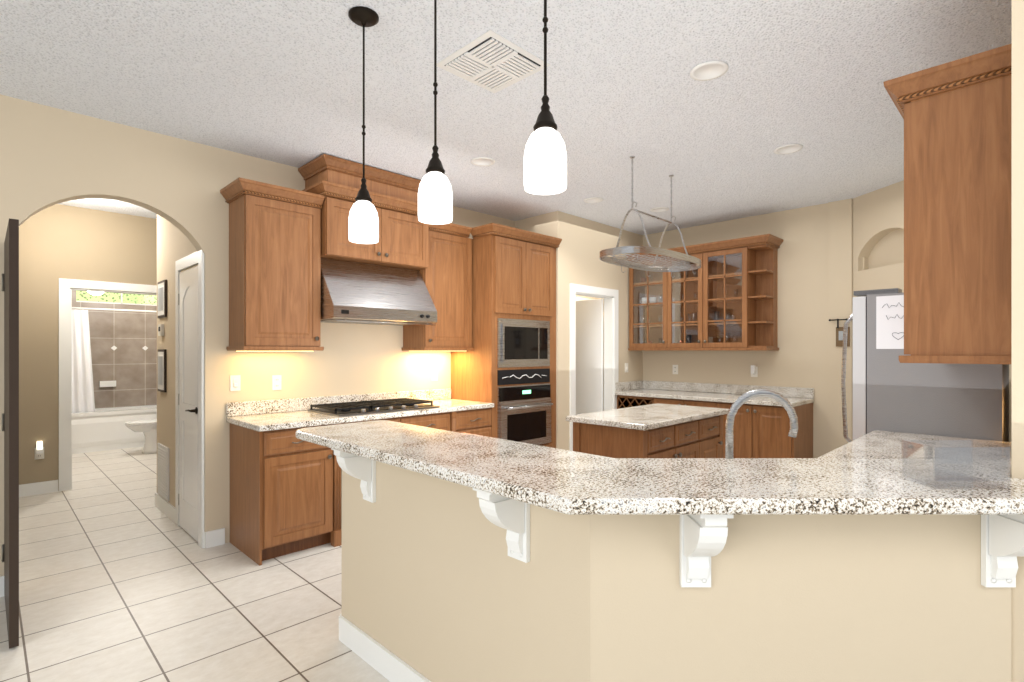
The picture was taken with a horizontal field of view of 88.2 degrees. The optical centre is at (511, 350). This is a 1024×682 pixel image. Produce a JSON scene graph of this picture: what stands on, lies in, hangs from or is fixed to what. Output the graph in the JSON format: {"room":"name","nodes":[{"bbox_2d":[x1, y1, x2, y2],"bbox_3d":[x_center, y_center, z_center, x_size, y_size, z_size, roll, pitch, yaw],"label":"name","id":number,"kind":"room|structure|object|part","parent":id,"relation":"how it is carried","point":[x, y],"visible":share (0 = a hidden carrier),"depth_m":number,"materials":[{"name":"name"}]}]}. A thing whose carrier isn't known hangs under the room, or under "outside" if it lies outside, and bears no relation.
{"room":"kitchen","nodes":[
{"label":"kitchen","id":0,"kind":"room"},
{"bbox_2d":[19,204,156,490],"bbox_3d":[-3.762,-0.030,6.180,3.420,2.880,0.120,0,0,-45],"label":"wall","id":1,"kind":"structure","parent":0,"point":[57,242],"depth_m":5.27,"materials":[{"name":"beige paint"}]},
{"bbox_2d":[19,480,57,496],"bbox_3d":[-4.682,1.353,5.163,0.380,0.115,0.015,0,0,-45],"label":"baseboard","id":2,"kind":"structure","parent":1,"relation":"attached to","point":[29,489],"depth_m":5.19,"materials":[{"name":"white wood"}]},
{"bbox_2d":[35,441,43,458],"bbox_3d":[-4.638,0.979,5.190,0.070,0.177,0.039,0,0,-45],"label":"outlet","id":3,"kind":"object","parent":1,"relation":"attached to","point":[39,447],"depth_m":5.18,"materials":[{"name":"white plastic"}]},
{"bbox_3d":[-4.649,1.010,5.201,0.070,0.114,0.008,0,0,-45],"label":"electrical outlet in the hall","id":4,"kind":"part","parent":3,"relation":"part of","materials":[{"name":"white plastic"}]},
{"bbox_2d":[59,278,156,490],"bbox_3d":[-4.208,0.343,5.721,1.070,2.135,0.138,0,0,-45],"label":"door frame","id":5,"kind":"structure","parent":1,"relation":"attached to","point":[67,287],"depth_m":5.34,"materials":[{"name":"white wood"}]},
{"bbox_2d":[72,290,156,407],"bbox_3d":[-6.187,-0.030,8.139,1.680,2.880,0.120,0,0,-45],"label":"wall","id":6,"kind":"structure","parent":0,"point":[129,364],"depth_m":8.21,"materials":[{"name":"tile"}]},
{"bbox_2d":[99,380,115,386],"bbox_3d":[-6.154,0.505,8.049,0.200,0.090,0.051,0,0,-45],"label":"soap dish","id":7,"kind":"object","parent":6,"relation":"attached to","point":[107,383],"depth_m":8.03,"materials":[{"name":"white ceramic"}]},
{"bbox_2d":[76,291,156,305],"bbox_3d":[-6.081,-0.840,8.231,1.100,0.240,0.060,0,0,-45],"label":"window","id":8,"kind":"structure","parent":6,"relation":"in","point":[121,295],"depth_m":8.19,"materials":[{"name":"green glass"}]},
{"bbox_2d":[157,214,197,506],"bbox_3d":[-2.719,-0.030,4.388,0.120,2.880,1.370,0,0,-45],"label":"wall","id":9,"kind":"structure","parent":0,"point":[174,243],"depth_m":4.50,"materials":[{"name":"beige paint"}]},
{"bbox_2d":[158,324,163,335],"bbox_3d":[-3.093,-0.180,4.657,0.026,0.100,0.100,0,0,-45],"label":"thermostat","id":10,"kind":"object","parent":9,"relation":"attached to","point":[160,329],"visible":1,"depth_m":4.62,"materials":[{"name":"white plastic"}]},
{"bbox_2d":[157,280,166,317],"bbox_3d":[-3.073,-0.450,4.641,0.020,0.320,0.270,0,0,-45],"label":"framed picture","id":11,"kind":"object","parent":9,"relation":"attached to","point":[162,299],"visible":1,"depth_m":4.60,"materials":[{"name":"brown"}]},
{"bbox_2d":[157,349,166,391],"bbox_3d":[-3.080,0.175,4.649,0.020,0.370,0.250,0,0,-45],"label":"framed picture","id":12,"kind":"object","parent":9,"relation":"attached to","point":[161,370],"visible":1,"depth_m":4.60,"materials":[{"name":"brown"}]},
{"bbox_2d":[157,443,168,500],"bbox_3d":[-3.054,1.055,4.625,0.015,0.450,0.380,0,0,-45],"label":"air vent","id":13,"kind":"object","parent":9,"relation":"in","point":[163,471],"visible":1,"depth_m":4.60,"materials":[{"name":"white"}]},
{"bbox_2d":[155,492,174,522],"bbox_3d":[-2.990,1.353,4.562,0.014,0.115,0.740,0,0,-45],"label":"baseboard","id":14,"kind":"structure","parent":9,"relation":"attached to","point":[162,504],"depth_m":4.54,"materials":[{"name":"white wood"}]},
{"bbox_2d":[178,266,197,541],"bbox_3d":[-2.487,0.389,4.025,0.063,2.018,0.566,0,0,-45],"label":"closet door","id":15,"kind":"structure","parent":9,"relation":"in","point":[188,401],"depth_m":4.06,"materials":[{"name":"white wood"}]},
{"bbox_2d":[175,250,203,547],"bbox_3d":[-2.467,0.343,4.038,0.017,2.135,0.730,0,0,-45],"label":"trim","id":16,"kind":"structure","parent":9,"relation":"attached to","point":[192,259],"depth_m":3.83,"materials":[{"name":"white wood"}]},
{"bbox_2d":[0,447,389,681],"bbox_3d":[-0.672,1.460,3.670,11.200,0.100,14.900,0,0,-45],"label":"floor","id":17,"kind":"structure","parent":0,"point":[123,577],"depth_m":3.00,"materials":[{"name":"tile"}]},
{"bbox_2d":[72,405,156,453],"bbox_3d":[-5.874,1.135,7.826,1.674,0.550,0.759,0,0,-45],"label":"tub","id":18,"kind":"object","parent":17,"relation":"on","point":[102,429],"visible":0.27,"depth_m":7.47,"materials":[{"name":"white ceramic"}]},
{"bbox_2d":[125,419,156,453],"bbox_3d":[-4.964,1.005,7.368,0.700,0.810,0.460,0,0,-45],"label":"toilet","id":19,"kind":"object","parent":17,"relation":"on","point":[148,428],"visible":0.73,"depth_m":7.23,"materials":[{"name":"white ceramic"}]},
{"bbox_2d":[230,423,345,565],"bbox_3d":[-1.656,0.969,3.859,0.555,0.884,0.635,0,0,-45],"label":"base cabinet","id":20,"kind":"object","parent":17,"relation":"on","point":[285,491],"depth_m":3.63,"materials":[{"name":"brown wood"}]},
{"bbox_2d":[226,388,493,431],"bbox_3d":[-1.127,0.453,4.375,2.083,0.145,0.652,0,0,-45],"label":"countertop","id":21,"kind":"structure","parent":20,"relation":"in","point":[268,415],"depth_m":4.10,"materials":[{"name":"stone"}]},
{"bbox_2d":[308,398,439,416],"bbox_3d":[-1.124,0.459,4.370,0.915,0.050,0.530,0,0,-45],"label":"cooktop","id":22,"kind":"object","parent":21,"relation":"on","point":[342,409],"visible":1,"depth_m":4.24,"materials":[{"name":"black metal"}]},
{"bbox_2d":[349,411,457,431],"bbox_3d":[-1.103,0.969,4.412,1.110,0.884,0.635,0,0,-45],"label":"base cabinet","id":23,"kind":"object","parent":17,"relation":"on","point":[448,421],"depth_m":4.44,"materials":[{"name":"brown wood"}]},
{"bbox_2d":[458,408,490,436],"bbox_3d":[-0.567,0.969,4.949,0.478,0.884,0.633,0,0,-45],"label":"base cabinet","id":24,"kind":"object","parent":17,"relation":"on","point":[476,421],"depth_m":4.76,"materials":[{"name":"brown wood"}]},
{"bbox_2d":[451,223,561,447],"bbox_3d":[-0.063,0.122,5.401,0.985,2.575,0.708,0,0,-45],"label":"tall cabinet","id":25,"kind":"object","parent":17,"relation":"on","point":[506,366],"visible":0.71,"depth_m":5.12,"materials":[{"name":"brown wood"}]},
{"bbox_2d":[617,395,644,408],"bbox_3d":[1.651,0.969,6.321,0.620,0.884,0.568,0,0,-45],"label":"wine rack","id":26,"kind":"object","parent":17,"relation":"on","point":[623,401],"depth_m":6.19,"materials":[{"name":"brown wood"}]},
{"bbox_2d":[573,415,722,457],"bbox_3d":[1.118,0.969,4.157,1.260,0.883,0.623,0,0,-45],"label":"kitchen island","id":27,"kind":"object","parent":17,"relation":"on","point":[701,438],"visible":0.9,"depth_m":3.82,"materials":[{"name":"brown wood"}]},
{"bbox_2d":[566,403,728,430],"bbox_3d":[1.107,0.505,4.168,1.340,0.040,0.670,0,0,-45],"label":"island countertop","id":28,"kind":"structure","parent":27,"relation":"on","point":[650,416],"depth_m":3.95,"materials":[{"name":"stone"}]},
{"bbox_2d":[464,430,1011,458],"bbox_3d":[0.974,0.505,2.730,2.474,0.040,2.357,0,0,-45],"label":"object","id":29,"kind":"structure","parent":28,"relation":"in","point":[876,444],"depth_m":2.65,"materials":[{"name":"stone"}]},
{"bbox_2d":[725,389,797,458],"bbox_3d":[0.826,0.310,1.897,0.374,0.347,0.101,0,0,0],"label":"faucet","id":30,"kind":"object","parent":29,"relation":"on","point":[739,402],"visible":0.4,"depth_m":1.86,"materials":[{"name":"silver metal"}]},
{"bbox_2d":[645,397,708,406],"bbox_3d":[2.059,0.969,5.913,0.620,0.884,0.853,0,0,-45],"label":"base cabinet","id":31,"kind":"object","parent":17,"relation":"on","point":[648,400],"depth_m":5.75,"materials":[{"name":"brown wood"}]},
{"bbox_2d":[709,401,812,457],"bbox_3d":[2.553,0.969,5.419,0.620,0.884,0.791,0,0,-45],"label":"base cabinet","id":32,"kind":"object","parent":17,"relation":"on","point":[760,431],"depth_m":5.14,"materials":[{"name":"brown wood"}]},
{"bbox_2d":[615,380,813,406],"bbox_3d":[2.134,0.453,5.816,0.652,0.145,1.967,0,0,-45],"label":"countertop","id":33,"kind":"structure","parent":32,"relation":"on","point":[732,393],"depth_m":5.88,"materials":[{"name":"stone"}]},
{"bbox_2d":[841,288,1008,442],"bbox_3d":[2.677,0.518,3.421,0.917,1.783,0.762,0,0,-45],"label":"fridge","id":34,"kind":"object","parent":17,"relation":"on","point":[891,393],"visible":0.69,"depth_m":3.14,"materials":[{"name":"grey metal"}]},
{"bbox_2d":[0,94,514,575],"bbox_3d":[-2.705,-0.030,3.348,7.870,2.880,0.120,0,0,-45],"label":"wall","id":35,"kind":"structure","parent":0,"point":[350,359],"depth_m":3.79,"materials":[{"name":"beige paint"}]},
{"bbox_2d":[0,576,3,596],"bbox_3d":[-4.166,1.353,1.790,3.600,0.115,0.014,0,0,-45],"label":"baseboard","id":36,"kind":"structure","parent":35,"relation":"attached to","point":[1,577],"depth_m":3.03,"materials":[{"name":"white wood"}]},
{"bbox_2d":[2,218,18,648],"bbox_3d":[-2.632,0.389,2.769,0.044,2.018,0.797,0,0,-45],"label":"hall door","id":37,"kind":"structure","parent":35,"relation":"in","point":[10,422],"depth_m":2.50,"materials":[{"name":"brown wood"}]},
{"bbox_2d":[230,375,240,390],"bbox_3d":[-2.045,0.240,3.912,0.070,0.114,0.013,0,0,-45],"label":"light switch","id":38,"kind":"object","parent":35,"relation":"attached to","point":[235,382],"visible":1,"depth_m":3.91,"materials":[{"name":"white plastic"}]},
{"bbox_2d":[220,177,324,350],"bbox_3d":[-1.761,-0.583,3.914,0.616,1.165,0.408,0,0,-45],"label":"upper cabinet","id":39,"kind":"object","parent":35,"relation":"attached to","point":[274,267],"visible":1,"depth_m":3.79,"materials":[{"name":"brown wood"}]},
{"bbox_2d":[272,375,281,389],"bbox_3d":[-1.835,0.250,4.126,0.070,0.114,0.008,0,0,-45],"label":"electrical outlet","id":40,"kind":"object","parent":35,"relation":"attached to","point":[276,382],"visible":1,"depth_m":4.12,"materials":[{"name":"white plastic"}]},
{"bbox_2d":[298,154,427,269],"bbox_3d":[-1.190,-1.093,4.436,1.060,0.736,0.478,0,0,-45],"label":"upper cabinet","id":41,"kind":"object","parent":35,"relation":"attached to","point":[336,182],"visible":0.83,"depth_m":4.25,"materials":[{"name":"wood"},{"name":"metal"}]},
{"bbox_2d":[321,258,436,325],"bbox_3d":[-1.162,-0.468,4.409,0.944,0.505,0.553,0,0,-45],"label":"range hood","id":42,"kind":"object","parent":35,"relation":"attached to","point":[357,293],"visible":0.96,"depth_m":4.24,"materials":[{"name":"silver metal"}]},
{"bbox_2d":[432,369,437,380],"bbox_3d":[-0.760,0.240,5.201,0.070,0.114,0.008,0,0,-45],"label":"electrical outlet","id":43,"kind":"object","parent":35,"relation":"attached to","point":[434,374],"visible":1,"depth_m":5.20,"materials":[{"name":"white plastic"}]},
{"bbox_2d":[402,223,472,350],"bbox_3d":[-0.687,-0.583,4.989,0.566,1.165,0.408,0,0,-45],"label":"upper cabinet","id":44,"kind":"object","parent":35,"relation":"attached to","point":[446,274],"visible":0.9,"depth_m":4.88,"materials":[{"name":"brown wood"}]},
{"bbox_2d":[342,461,621,681],"bbox_3d":[-0.255,0.910,2.107,0.140,1.000,1.500,0,0,-45],"label":"wall","id":45,"kind":"structure","parent":0,"point":[439,584],"depth_m":1.89,"materials":[{"name":"beige paint"}]},
{"bbox_2d":[331,448,375,502],"bbox_3d":[-0.697,0.543,2.330,0.169,0.265,0.085,0,0,-45],"label":"corbel","id":46,"kind":"object","parent":45,"relation":"attached to","point":[363,469],"visible":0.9,"depth_m":2.33,"materials":[{"name":"white wood"}]},
{"bbox_2d":[339,614,430,681],"bbox_3d":[-0.311,1.353,2.053,0.015,0.115,1.526,0,0,-45],"label":"baseboard","id":47,"kind":"structure","parent":45,"relation":"attached to","point":[387,664],"depth_m":2.33,"materials":[{"name":"white wood"}]},
{"bbox_2d":[473,488,529,562],"bbox_3d":[-0.032,0.543,1.665,0.169,0.265,0.085,0,0,-45],"label":"corbel","id":48,"kind":"object","parent":45,"relation":"attached to","point":[512,516],"visible":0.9,"depth_m":1.66,"materials":[{"name":"white wood"}]},
{"bbox_2d":[0,0,1011,234],"bbox_3d":[-0.672,-1.520,3.670,11.200,0.100,14.900,0,0,-45],"label":"ceiling","id":49,"kind":"structure","parent":0,"point":[279,81],"depth_m":2.94,"materials":[{"name":"white paint"}]},
{"bbox_2d":[348,6,378,243],"bbox_3d":[-0.650,-0.975,2.319,0.130,0.989,0.130,0,0,-45],"label":"pendant light","id":50,"kind":"object","parent":49,"relation":"hanging from","point":[363,223],"visible":1,"depth_m":2.29,"materials":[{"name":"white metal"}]},
{"bbox_2d":[418,0,452,224],"bbox_3d":[-0.283,-0.975,1.952,0.130,0.989,0.130,0,0,-45],"label":"pendant light","id":51,"kind":"object","parent":49,"relation":"hanging from","point":[435,200],"visible":1,"depth_m":1.92,"materials":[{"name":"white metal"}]},
{"bbox_2d":[471,157,494,165],"bbox_3d":[-0.226,-1.480,4.101,0.190,0.038,0.190,0,0,-45],"label":"recessed light","id":52,"kind":"object","parent":49,"relation":"in","point":[482,161],"visible":0.77,"depth_m":4.11,"materials":[{"name":"white"}]},
{"bbox_2d":[437,30,549,92],"bbox_3d":[-0.099,-1.463,2.715,0.420,0.012,0.420,0,0,-45],"label":"ceiling vent","id":53,"kind":"object","parent":49,"relation":"in","point":[492,61],"visible":1,"depth_m":2.68,"materials":[{"name":"white metal"}]},
{"bbox_2d":[524,0,566,194],"bbox_3d":[0.099,-0.975,1.570,0.130,0.989,0.130,0,0,-45],"label":"pendant light","id":54,"kind":"object","parent":49,"relation":"hanging from","point":[545,163],"visible":1,"depth_m":1.53,"materials":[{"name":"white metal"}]},
{"bbox_2d":[584,197,602,202],"bbox_3d":[0.792,-1.480,5.148,0.190,0.038,0.190,0,0,-45],"label":"recessed light","id":55,"kind":"object","parent":49,"relation":"in","point":[593,200],"visible":0.69,"depth_m":5.14,"materials":[{"name":"white"}]},
{"bbox_2d":[600,156,700,277],"bbox_3d":[1.124,-1.051,4.221,1.108,0.836,0.508,0,0,-45],"label":"pot rack","id":56,"kind":"object","parent":49,"relation":"hanging from","point":[649,266],"visible":1,"depth_m":4.10,"materials":[{"name":"silver metal"}]},
{"bbox_2d":[650,207,668,211],"bbox_3d":[1.534,-1.480,5.494,0.190,0.038,0.190,0,0,-45],"label":"recessed light","id":57,"kind":"object","parent":49,"relation":"in","point":[659,209],"visible":0.71,"depth_m":5.50,"materials":[{"name":"white"}]},
{"bbox_2d":[690,61,727,80],"bbox_3d":[1.032,-1.480,2.772,0.190,0.038,0.190,0,0,-45],"label":"recessed light","id":58,"kind":"object","parent":49,"relation":"in","point":[707,70],"visible":0.98,"depth_m":2.77,"materials":[{"name":"white plastic"}]},
{"bbox_2d":[773,144,802,153],"bbox_3d":[2.008,-1.480,3.847,0.190,0.038,0.190,0,0,-45],"label":"recessed light","id":59,"kind":"object","parent":49,"relation":"in","point":[787,148],"visible":0.83,"depth_m":3.84,"materials":[{"name":"white"}]},
{"bbox_2d":[515,213,548,235],"bbox_3d":[0.170,-0.030,5.954,0.120,2.880,0.760,0,0,-45],"label":"wall","id":60,"kind":"structure","parent":0,"point":[539,224],"depth_m":5.77,"materials":[{"name":"beige paint"}]},
{"bbox_2d":[576,295,603,410],"bbox_3d":[0.661,-0.030,7.068,2.150,2.880,0.120,0,0,-45],"label":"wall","id":61,"kind":"structure","parent":0,"point":[603,339],"depth_m":7.63,"materials":[{"name":"beige paint"}]},
{"bbox_2d":[576,297,593,300],"bbox_3d":[0.997,0.343,7.305,0.870,2.135,0.017,0,0,-45],"label":"door frame","id":62,"kind":"structure","parent":61,"relation":"attached to","point":[579,299],"depth_m":7.25,"materials":[{"name":"white"}]},
{"bbox_2d":[549,211,642,449],"bbox_3d":[1.075,-0.030,6.237,1.800,2.880,0.120,0,0,-45],"label":"wall","id":63,"kind":"structure","parent":0,"point":[583,243],"depth_m":5.85,"materials":[{"name":"beige paint"}]},
{"bbox_2d":[576,299,602,413],"bbox_3d":[0.843,0.389,6.627,0.086,2.018,0.740,0,0,-45],"label":"door","id":64,"kind":"structure","parent":63,"relation":"in","point":[589,356],"depth_m":6.46,"materials":[{"name":"white wood"}]},
{"bbox_2d":[569,283,618,450],"bbox_3d":[0.904,0.343,6.053,0.910,2.135,0.138,0,0,-45],"label":"door frame","id":65,"kind":"structure","parent":63,"relation":"attached to","point":[610,297],"depth_m":6.27,"materials":[{"name":"white wood"}]},
{"bbox_2d":[643,198,864,457],"bbox_3d":[2.553,-0.030,5.933,0.140,2.880,2.400,0,0,-45],"label":"wall","id":66,"kind":"structure","parent":0,"point":[815,272],"depth_m":5.43,"materials":[{"name":"beige paint"}]},
{"bbox_2d":[626,253,661,349],"bbox_3d":[1.757,-0.597,6.407,0.348,1.135,0.565,0,0,-45],"label":"upper cabinet","id":67,"kind":"object","parent":66,"relation":"attached to","point":[645,292],"depth_m":6.46,"materials":[{"name":"brown wood"}]},
{"bbox_2d":[673,365,677,373],"bbox_3d":[1.983,0.230,6.424,0.008,0.114,0.070,0,0,-45],"label":"electrical outlet","id":68,"kind":"object","parent":66,"relation":"attached to","point":[675,369],"visible":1,"depth_m":6.42,"materials":[{"name":"white plastic"}]},
{"bbox_2d":[662,246,697,349],"bbox_3d":[2.070,-0.597,6.094,0.348,1.135,0.540,0,0,-45],"label":"upper cabinet","id":69,"kind":"object","parent":66,"relation":"attached to","point":[679,292],"depth_m":6.11,"materials":[{"name":"brown wood"}]},
{"bbox_2d":[698,234,777,349],"bbox_3d":[2.436,-0.597,5.728,0.348,1.135,0.715,0,0,-45],"label":"upper cabinet","id":70,"kind":"object","parent":66,"relation":"attached to","point":[724,297],"depth_m":5.62,"materials":[{"name":"brown wood"}]},
{"bbox_2d":[751,365,757,376],"bbox_3d":[2.627,0.224,5.752,0.049,0.127,0.070,0,0,-45],"label":"outlet","id":71,"kind":"object","parent":66,"relation":"attached to","point":[753,369],"depth_m":5.74,"materials":[{"name":"white plastic"}]},
{"bbox_3d":[2.641,0.230,5.766,0.008,0.114,0.070,0,0,-45],"label":"electrical outlet","id":72,"kind":"part","parent":71,"relation":"part of","materials":[{"name":"white plastic"}]},
{"bbox_2d":[622,514,1011,681],"bbox_3d":[0.937,0.910,1.671,0.908,1.000,0.918,0,0,-45],"label":"wall","id":73,"kind":"structure","parent":0,"point":[790,597],"depth_m":1.53,"materials":[{"name":"beige paint"}]},
{"bbox_2d":[296,420,1023,513],"bbox_3d":[0.453,0.389,2.028,1.468,0.041,2.753,0,0,-45],"label":"bar","id":74,"kind":"object","parent":73,"relation":"on","point":[564,482],"visible":0.88,"depth_m":1.52,"materials":[{"name":"stone"}]},
{"bbox_2d":[902,440,1009,488],"bbox_3d":[1.223,0.312,1.464,0.200,0.110,0.120,0,0,0],"label":"acrylic holder","id":75,"kind":"object","parent":74,"relation":"on","point":[933,464],"visible":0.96,"depth_m":1.41,"materials":[{"name":"clear plastic"}]},
{"bbox_2d":[680,514,733,586],"bbox_3d":[0.526,0.543,1.442,0.085,0.265,0.169,0,0,0],"label":"corbel","id":76,"kind":"object","parent":73,"relation":"attached to","point":[703,538],"visible":0.9,"depth_m":1.45,"materials":[{"name":"white wood"}]},
{"bbox_2d":[981,514,1023,586],"bbox_3d":[1.396,0.543,1.442,0.085,0.265,0.169,0,0,0],"label":"corbel","id":77,"kind":"object","parent":73,"relation":"attached to","point":[1002,542],"visible":0.88,"depth_m":1.49,"materials":[{"name":"white wood"}]},
{"bbox_2d":[852,180,1011,441],"bbox_3d":[3.485,-0.030,4.380,0.150,2.880,1.600,0,0,-9],"label":"wall","id":78,"kind":"structure","parent":0,"point":[878,229],"depth_m":4.85,"materials":[{"name":"beige paint"}]},
{"bbox_2d":[1012,0,1023,681],"bbox_3d":[2.630,-0.030,2.630,3.200,2.880,0.120,0,0,-45],"label":"wall","id":79,"kind":"structure","parent":0,"point":[1018,301],"depth_m":1.53,"materials":[{"name":"beige paint"}]},
{"bbox_2d":[899,43,1011,358],"bbox_3d":[1.869,-0.535,2.191,0.462,1.110,0.330,0,0,-45],"label":"upper cabinet","id":80,"kind":"object","parent":79,"relation":"attached to","point":[956,115],"depth_m":2.02,"materials":[{"name":"brown wood"}]},
{"bbox_3d":[-5.134,-0.030,7.085,1.920,2.880,3.100,0,0,-45],"label":"wall","id":81,"kind":"structure","parent":0,"visible":0},
{"bbox_2d":[72,307,156,311],"bbox_3d":[-5.713,-0.590,7.665,1.674,0.024,0.023,0,0,-45],"label":"curtain rod","id":82,"kind":"object","parent":81,"relation":"attached to","point":[112,309],"visible":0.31,"depth_m":7.62,"materials":[{"name":"white metal"}]},
{"bbox_2d":[72,309,94,412],"bbox_3d":[-6.049,0.340,7.329,0.470,1.820,0.044,0,0,-45],"label":"shower curtain","id":83,"kind":"object","parent":82,"relation":"hanging from","point":[82,389],"visible":0.27,"depth_m":7.38,"materials":[{"name":"white fabric"}]},
{"bbox_3d":[3.210,-0.300,5.147,0.040,0.022,0.222,0,0,-45],"label":"hook rail","id":84,"kind":"object","parent":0,"visible":0},
{"bbox_2d":[836,318,849,346],"bbox_3d":[3.216,-0.175,5.142,0.032,0.270,0.115,0,0,-45],"label":"photo frame","id":85,"kind":"object","parent":84,"relation":"hanging from","point":[839,336],"visible":0.6,"depth_m":5.16,"materials":[{"name":"brown wood"}]},
{"label":"outside","id":86,"kind":"structure","parent":0,"visible":0},
{"bbox_2d":[76,291,156,304],"bbox_3d":[-6.230,-0.840,8.379,3.200,1.300,0.020,0,0,-45],"label":"hedge","id":87,"kind":"object","parent":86,"point":[115,299],"depth_m":8.33,"materials":[{"name":"green plant"}]}
]}

